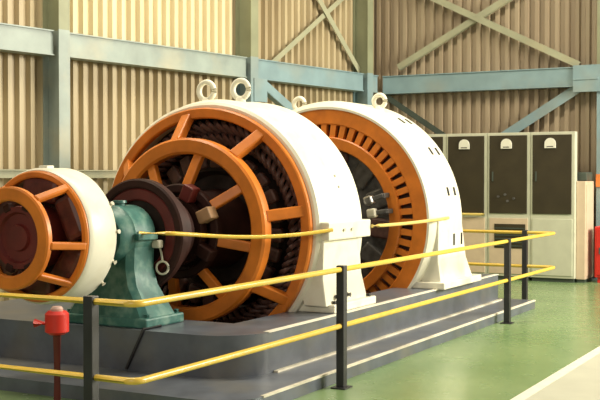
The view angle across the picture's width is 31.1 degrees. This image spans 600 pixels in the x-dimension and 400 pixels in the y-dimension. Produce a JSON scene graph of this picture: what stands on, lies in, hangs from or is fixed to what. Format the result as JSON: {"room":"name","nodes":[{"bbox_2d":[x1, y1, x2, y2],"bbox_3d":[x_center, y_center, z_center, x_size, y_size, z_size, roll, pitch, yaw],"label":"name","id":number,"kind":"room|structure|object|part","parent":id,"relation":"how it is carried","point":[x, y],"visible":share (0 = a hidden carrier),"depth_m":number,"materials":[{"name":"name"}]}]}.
{"room":"power station hall","nodes":[
{"label":"power station hall","id":0,"kind":"room"},
{"bbox_2d":[0,0,373,300],"bbox_3d":[-2.451,-2.434,13.883,0.065,7.500,12.355,1,1,37],"label":"wall","id":1,"kind":"structure","parent":0,"point":[111,105],"depth_m":14.19,"materials":[{"name":"beige metal"}]},
{"bbox_2d":[0,279,599,399],"bbox_3d":[0.915,1.436,8.057,18.000,0.001,21.000,1,1,28],"label":"floor","id":2,"kind":"structure","parent":0,"point":[496,361],"depth_m":9.44,"materials":[{"name":"green paint"}]},
{"bbox_2d":[33,306,68,399],"bbox_3d":[-1.671,1.084,7.279,0.230,0.735,0.168,1,1,28],"label":"standpipe","id":3,"kind":"object","parent":2,"relation":"on","point":[56,323],"visible":0.95,"depth_m":7.24,"materials":[{"name":"red metal"}]},
{"bbox_2d":[33,319,44,327],"bbox_3d":[-1.728,0.832,7.264,0.127,0.059,0.060,0,1,10],"label":"outlet","id":4,"kind":"object","parent":3,"relation":"attached to","point":[36,322],"depth_m":7.25,"materials":[{"name":"red paint"}]},
{"bbox_2d":[42,0,69,168],"bbox_3d":[-2.934,-2.415,12.946,0.380,7.500,0.290,1,1,37],"label":"steel column","id":5,"kind":"structure","parent":2,"relation":"on","point":[56,13],"depth_m":12.94,"materials":[{"name":"grey metal"}]},
{"bbox_2d":[0,169,29,177],"bbox_3d":[-4.489,-0.275,11.007,0.120,0.100,4.835,1,1,37],"label":"steel beam","id":6,"kind":"structure","parent":5,"relation":"attached to","point":[4,173],"depth_m":12.45,"materials":[{"name":"beige metal"}]},
{"bbox_2d":[0,23,54,56],"bbox_3d":[-4.457,-1.834,10.951,0.200,0.300,4.835,1,1,37],"label":"steel beam","id":7,"kind":"structure","parent":5,"relation":"attached to","point":[19,39],"depth_m":12.52,"materials":[{"name":"metal"}]},
{"bbox_2d":[77,170,117,177],"bbox_3d":[-1.897,-0.345,14.449,0.120,0.100,3.379,1,1,37],"label":"steel beam","id":8,"kind":"structure","parent":5,"relation":"attached to","point":[90,173],"depth_m":13.55,"materials":[{"name":"metal"}]},
{"bbox_2d":[70,32,246,77],"bbox_3d":[-1.865,-1.904,14.393,0.200,0.300,3.379,1,1,37],"label":"steel beam","id":9,"kind":"structure","parent":5,"relation":"attached to","point":[83,47],"depth_m":14.17,"materials":[{"name":"metal"}]},
{"bbox_2d":[235,0,257,101],"bbox_3d":[-0.780,-2.473,15.806,0.380,7.500,0.290,1,1,37],"label":"steel column","id":10,"kind":"structure","parent":2,"relation":"on","point":[246,11],"depth_m":15.79,"materials":[{"name":"beige metal"}]},
{"bbox_2d":[254,78,266,101],"bbox_3d":[-0.579,-1.613,15.825,0.014,0.340,0.300,1,1,37],"label":"gusset plate","id":11,"kind":"object","parent":10,"relation":"attached to","point":[260,85],"visible":1,"depth_m":15.81,"materials":[{"name":"blue metal"}]},
{"bbox_2d":[267,82,293,109],"bbox_3d":[-0.309,-1.505,16.267,0.110,0.572,0.971,1,1,37],"label":"brace","id":12,"kind":"object","parent":11,"relation":"attached to","point":[277,98],"visible":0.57,"depth_m":16.16,"materials":[{"name":"blue metal"}]},
{"bbox_2d":[258,59,363,91],"bbox_3d":[0.137,-1.959,17.052,0.200,0.300,2.873,1,1,37],"label":"steel beam","id":13,"kind":"structure","parent":10,"relation":"attached to","point":[273,71],"depth_m":16.94,"materials":[{"name":"metal"}]},
{"bbox_2d":[272,0,342,60],"bbox_3d":[0.134,-2.734,17.179,0.070,1.602,2.374,1,1,37],"label":"brace","id":14,"kind":"object","parent":13,"relation":"attached to","point":[336,3],"visible":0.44,"depth_m":17.06,"materials":[{"name":"beige metal"}]},
{"bbox_2d":[0,298,534,399],"bbox_3d":[-0.465,1.323,11.104,3.880,0.100,6.940,1,1,28],"label":"step","id":15,"kind":"structure","parent":2,"relation":"on","point":[175,387],"depth_m":8.14,"materials":[{"name":"grey paint"}]},
{"bbox_2d":[67,200,183,328],"bbox_3d":[-1.552,0.505,8.626,0.860,0.998,0.944,1,1,28],"label":"pedestal","id":16,"kind":"object","parent":15,"relation":"on","point":[133,277],"visible":0.7,"depth_m":8.59,"materials":[{"name":"teal metal"}]},
{"bbox_2d":[0,165,120,304],"bbox_3d":[-1.920,0.259,7.921,1.025,1.028,0.635,1,1,28],"label":"exciter","id":17,"kind":"object","parent":16,"relation":"attached to","point":[58,232],"visible":0.98,"depth_m":7.76,"materials":[{"name":"white metal"}]},
{"bbox_2d":[105,179,191,285],"bbox_3d":[-1.286,0.284,9.114,0.930,0.930,0.335,1,1,28],"label":"drum","id":18,"kind":"object","parent":16,"relation":"attached to","point":[167,213],"visible":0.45,"depth_m":8.87,"materials":[{"name":"red paint"}]},
{"bbox_3d":[-1.332,0.286,9.028,0.574,0.574,0.040,1,1,28],"label":"web plate","id":19,"kind":"part","parent":18,"relation":"part of","materials":[{"name":"metal"}]},
{"bbox_2d":[125,324,161,368],"bbox_3d":[-1.230,1.151,8.453,0.183,0.336,0.247,1,1,28],"label":"cable","id":20,"kind":"object","parent":15,"relation":"attached to","point":[160,325],"visible":1,"depth_m":8.35,"materials":[{"name":"black rubber"}]},
{"bbox_2d":[112,78,375,322],"bbox_3d":[-0.811,0.169,9.994,2.580,2.618,1.660,1,1,28],"label":"generator","id":21,"kind":"object","parent":15,"relation":"on","point":[238,167],"visible":0.62,"depth_m":9.62,"materials":[{"name":"white metal"}]},
{"bbox_2d":[139,228,332,238],"bbox_3d":[-0.473,0.285,8.906,1.752,0.085,0.161,-1,1,-26],"label":"rod","id":22,"kind":"object","parent":21,"relation":"attached to","point":[170,233],"visible":1,"depth_m":8.91,"materials":[{"name":"yellow paint"}]},
{"bbox_3d":[0.308,0.626,9.769,0.273,0.590,0.848,1,1,28],"label":"frame leg","id":23,"kind":"part","parent":21,"relation":"part of","materials":[{"name":"white metal"}]},
{"bbox_2d":[0,273,497,377],"bbox_3d":[-0.446,1.109,11.334,3.290,0.320,6.010,1,1,28],"label":"plinth","id":24,"kind":"object","parent":15,"relation":"on","point":[166,347],"visible":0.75,"depth_m":8.68,"materials":[{"name":"grey paint"}]},
{"bbox_2d":[263,274,498,332],"bbox_3d":[1.077,0.962,10.726,0.055,0.007,5.630,1,1,28],"label":"trim","id":25,"kind":"structure","parent":15,"relation":"attached to","point":[432,290],"depth_m":9.64,"materials":[{"name":"white paint"}]},
{"bbox_2d":[292,93,480,292],"bbox_3d":[0.500,0.171,12.429,2.850,2.760,1.410,1,1,28],"label":"generator","id":26,"kind":"object","parent":15,"relation":"on","point":[399,173],"visible":0.41,"depth_m":11.67,"materials":[{"name":"white metal"}]},
{"bbox_3d":[0.848,-0.024,11.537,0.236,0.107,0.116,0,1,-5],"label":"brush arm","id":27,"kind":"part","parent":26,"relation":"part of","materials":[{"name":"metal"}]},
{"bbox_3d":[0.882,0.130,11.521,0.240,0.074,0.114,0,1,-4],"label":"brush arm","id":28,"kind":"part","parent":26,"relation":"part of","materials":[{"name":"metal"}]},
{"bbox_2d":[371,216,449,227],"bbox_3d":[1.137,0.220,10.849,0.034,0.055,1.793,1,1,31],"label":"rod","id":29,"kind":"object","parent":26,"relation":"attached to","point":[447,217],"visible":1,"depth_m":10.77,"materials":[{"name":"yellow paint"}]},
{"bbox_3d":[1.610,0.542,11.899,0.273,0.670,0.995,1,1,28],"label":"frame leg","id":30,"kind":"part","parent":26,"relation":"part of","materials":[{"name":"white metal"}]},
{"bbox_2d":[274,299,501,372],"bbox_3d":[1.141,1.273,10.771,0.038,0.014,5.600,1,1,28],"label":"trim","id":31,"kind":"structure","parent":15,"relation":"on","point":[497,300],"depth_m":10.04,"materials":[{"name":"paint"}]},
{"bbox_2d":[260,300,535,397],"bbox_3d":[1.310,1.294,10.323,0.029,0.015,6.630,1,1,28],"label":"trim","id":32,"kind":"structure","parent":15,"relation":"attached to","point":[531,301],"depth_m":9.19,"materials":[{"name":"paint"}]},
{"bbox_2d":[0,229,554,399],"bbox_3d":[-0.712,0.913,10.763,4.360,0.935,8.820,1,1,28],"label":"guard railing","id":33,"kind":"object","parent":2,"relation":"on","point":[90,375],"visible":0.79,"depth_m":7.54,"materials":[{"name":"yellow metal"}]},
{"bbox_3d":[-1.180,1.004,6.086,0.064,0.927,0.064,1,1,28],"label":"post","id":34,"kind":"part","parent":33,"relation":"part of","materials":[{"name":"black metal"}]},
{"bbox_3d":[-0.729,0.475,10.764,4.321,0.041,8.720,1,1,28],"label":"rail","id":35,"kind":"part","parent":33,"relation":"part of","materials":[{"name":"yellow metal"}]},
{"bbox_3d":[0.317,0.961,8.203,0.064,0.927,0.064,1,1,28],"label":"post","id":36,"kind":"part","parent":33,"relation":"part of","materials":[{"name":"black metal"}]},
{"bbox_3d":[0.317,1.428,8.213,0.120,0.010,0.140,1,1,28],"label":"plate","id":37,"kind":"part","parent":33,"relation":"part of","materials":[{"name":"grey paint"}]},
{"bbox_3d":[2.283,0.887,11.853,0.064,0.927,0.064,1,1,28],"label":"post","id":38,"kind":"part","parent":33,"relation":"part of","materials":[{"name":"black metal"}]},
{"bbox_3d":[2.873,0.848,13.760,0.064,0.927,0.064,1,1,28],"label":"post","id":39,"kind":"part","parent":33,"relation":"part of","materials":[{"name":"black metal"}]},
{"bbox_2d":[353,0,372,105],"bbox_3d":[1.070,-2.523,18.262,0.380,7.500,0.290,1,1,37],"label":"steel column","id":40,"kind":"structure","parent":2,"relation":"on","point":[362,9],"depth_m":18.24,"materials":[{"name":"beige metal"}]},
{"bbox_2d":[317,0,360,72],"bbox_3d":[0.523,-2.863,17.657,0.086,1.478,1.609,1,1,37],"label":"brace","id":41,"kind":"object","parent":40,"relation":"attached to","point":[321,3],"visible":0.89,"depth_m":17.76,"materials":[{"name":"beige metal"}]},
{"bbox_2d":[373,75,378,92],"bbox_3d":[1.196,-1.987,18.457,0.200,0.300,0.243,1,1,37],"label":"steel beam","id":42,"kind":"structure","parent":40,"relation":"attached to","point":[374,76],"depth_m":18.44,"materials":[{"name":"grey metal"}]},
{"bbox_2d":[428,134,445,157],"bbox_3d":[2.180,0.082,17.772,0.688,2.310,0.648,1,1,28],"label":"tall cabinet","id":43,"kind":"object","parent":2,"relation":"on","point":[439,139],"visible":0.09,"depth_m":17.37,"materials":[{"name":"beige metal"}]},
{"bbox_3d":[2.039,-0.413,17.516,0.603,1.220,0.022,1,1,28],"label":"door","id":44,"kind":"part","parent":43,"relation":"part of","materials":[{"name":"brown metal"}]},
{"bbox_2d":[446,133,487,273],"bbox_3d":[2.781,0.089,17.429,0.688,2.310,0.682,1,1,28],"label":"tall cabinet","id":45,"kind":"object","parent":2,"relation":"on","point":[466,154],"visible":0.54,"depth_m":17.13,"materials":[{"name":"beige metal"}]},
{"bbox_3d":[2.648,-0.406,17.188,0.603,1.220,0.022,1,1,28],"label":"door","id":46,"kind":"part","parent":45,"relation":"part of","materials":[{"name":"brown metal"}]},
{"bbox_3d":[2.656,0.714,17.209,0.618,0.870,0.018,1,1,28],"label":"panel","id":47,"kind":"part","parent":45,"relation":"part of","materials":[{"name":"metal"}]},
{"bbox_2d":[487,132,531,280],"bbox_3d":[3.398,0.096,17.116,0.688,2.310,0.648,1,1,28],"label":"tall cabinet","id":48,"kind":"object","parent":2,"relation":"on","point":[509,154],"visible":0.84,"depth_m":16.85,"materials":[{"name":"beige metal"}]},
{"bbox_3d":[3.257,-0.399,16.860,0.603,1.220,0.022,1,1,28],"label":"door","id":49,"kind":"part","parent":48,"relation":"part of","materials":[{"name":"brown metal"}]},
{"bbox_3d":[3.265,0.720,16.881,0.618,0.870,0.018,1,1,28],"label":"panel","id":50,"kind":"part","parent":48,"relation":"part of","materials":[{"name":"metal"}]},
{"bbox_2d":[494,224,524,248],"bbox_3d":[3.282,0.566,16.857,0.498,0.380,0.008,1,1,28],"label":"grille","id":51,"kind":"object","parent":48,"relation":"attached to","point":[513,227],"depth_m":16.85,"materials":[{"name":"black metal"}]},
{"bbox_3d":[3.405,1.220,17.151,0.648,0.060,0.520,1,1,28],"label":"kick plate","id":52,"kind":"part","parent":48,"relation":"part of","materials":[{"name":"green metal"}]},
{"bbox_2d":[530,131,576,282],"bbox_3d":[4.007,0.102,16.788,0.688,2.310,0.648,1,1,28],"label":"tall cabinet","id":53,"kind":"object","parent":2,"relation":"on","point":[553,154],"visible":0.91,"depth_m":16.51,"materials":[{"name":"beige metal"}]},
{"bbox_3d":[3.874,0.727,16.553,0.618,0.870,0.018,1,1,28],"label":"panel","id":54,"kind":"part","parent":53,"relation":"part of","materials":[{"name":"beige metal"}]},
{"bbox_3d":[3.867,-0.393,16.532,0.603,1.220,0.022,1,1,28],"label":"door","id":55,"kind":"part","parent":53,"relation":"part of","materials":[{"name":"brown metal"}]},
{"bbox_3d":[4.014,1.227,16.823,0.648,0.060,0.520,1,1,28],"label":"kick plate","id":56,"kind":"part","parent":53,"relation":"part of","materials":[{"name":"green metal"}]},
{"bbox_2d":[510,346,599,399],"bbox_3d":[2.256,1.414,9.038,0.090,0.004,16.000,1,1,28],"label":"floor marking","id":57,"kind":"object","parent":2,"relation":"on","point":[522,396],"depth_m":8.66,"materials":[{"name":"white paint"}]},
{"bbox_2d":[525,353,599,399],"bbox_3d":[5.923,1.454,7.064,8.240,0.003,16.000,1,1,28],"label":"walkway","id":58,"kind":"object","parent":2,"relation":"on","point":[582,382],"visible":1,"depth_m":8.25,"materials":[{"name":"paint"}]},
{"bbox_2d":[576,181,593,282],"bbox_3d":[4.413,0.484,16.661,0.147,1.552,0.540,1,1,28],"label":"enclosure","id":59,"kind":"object","parent":2,"relation":"on","point":[584,189],"visible":1,"depth_m":16.45,"materials":[{"name":"cream painted steel"}]},
{"bbox_2d":[577,172,591,180],"bbox_3d":[4.209,-0.367,16.822,0.625,0.133,0.380,1,1,28],"label":"cable box","id":60,"kind":"object","parent":59,"relation":"on","point":[581,176],"visible":0.44,"depth_m":16.55,"materials":[{"name":"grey metal"}]},
{"bbox_3d":[4.407,1.235,16.680,0.120,0.050,0.500,1,1,28],"label":"kick plate","id":61,"kind":"part","parent":59,"relation":"part of","materials":[{"name":"green metal"}]},
{"bbox_2d":[592,0,599,279],"bbox_3d":[4.799,-2.494,16.836,0.380,7.500,0.280,1,1,28],"label":"steel column","id":62,"kind":"structure","parent":2,"relation":"on","point":[598,1],"depth_m":16.83,"materials":[{"name":"metal"}]},
{"bbox_2d":[382,67,572,94],"bbox_3d":[3.054,-1.958,17.741,3.620,0.310,0.200,1,1,28],"label":"steel beam","id":63,"kind":"structure","parent":62,"relation":"attached to","point":[561,77],"depth_m":17.71,"materials":[{"name":"metal"}]},
{"bbox_2d":[386,94,445,133],"bbox_3d":[2.072,-1.346,18.274,1.352,0.930,0.078,1,1,28],"label":"brace","id":64,"kind":"object","parent":63,"relation":"attached to","point":[390,99],"visible":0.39,"depth_m":18.30,"materials":[{"name":"blue metal"}]},
{"bbox_2d":[431,0,580,65],"bbox_3d":[3.177,-2.854,17.653,2.848,1.514,0.086,1,1,28],"label":"brace","id":65,"kind":"object","parent":63,"relation":"attached to","point":[447,4],"visible":1,"depth_m":17.49,"materials":[{"name":"beige metal"}]},
{"bbox_2d":[397,0,512,69],"bbox_3d":[2.624,-2.825,17.997,2.150,1.214,0.086,1,1,28],"label":"brace","id":66,"kind":"object","parent":65,"relation":"attached to","point":[498,4],"visible":1,"depth_m":18.03,"materials":[{"name":"beige metal"}]},
{"bbox_2d":[501,87,579,132],"bbox_3d":[3.819,-1.358,17.406,1.482,0.993,0.126,1,1,28],"label":"brace","id":67,"kind":"object","parent":63,"relation":"attached to","point":[567,94],"visible":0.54,"depth_m":17.29,"materials":[{"name":"blue metal"}]},
{"bbox_2d":[573,64,599,91],"bbox_3d":[4.554,-1.904,16.804,0.590,0.420,0.030,1,1,28],"label":"gusset plate","id":68,"kind":"object","parent":63,"relation":"attached to","point":[586,78],"visible":1,"depth_m":16.84,"materials":[{"name":"blue metal"}]},
{"bbox_2d":[596,174,599,186],"bbox_3d":[4.743,-0.303,16.781,0.265,0.200,0.022,1,1,28],"label":"sign","id":69,"kind":"object","parent":62,"relation":"attached to","point":[597,175],"visible":1,"depth_m":16.82,"materials":[{"name":"orange paint"}]},
{"bbox_2d":[595,226,599,282],"bbox_3d":[4.770,0.834,16.459,0.470,0.860,0.330,1,1,28],"label":"base cabinet","id":70,"kind":"object","parent":2,"relation":"on","point":[597,228],"visible":1,"depth_m":16.42,"materials":[{"name":"red metal"}]},
{"bbox_3d":[4.703,0.797,16.335,0.410,0.700,0.020,1,1,28],"label":"door","id":71,"kind":"part","parent":70,"relation":"part of","materials":[{"name":"red paint"}]},
{"bbox_2d":[374,0,596,277],"bbox_3d":[6.787,-2.475,15.910,12.520,7.500,0.065,1,1,28],"label":"wall","id":72,"kind":"structure","parent":0,"point":[402,28],"depth_m":17.87,"materials":[{"name":"beige metal"}]}
]}

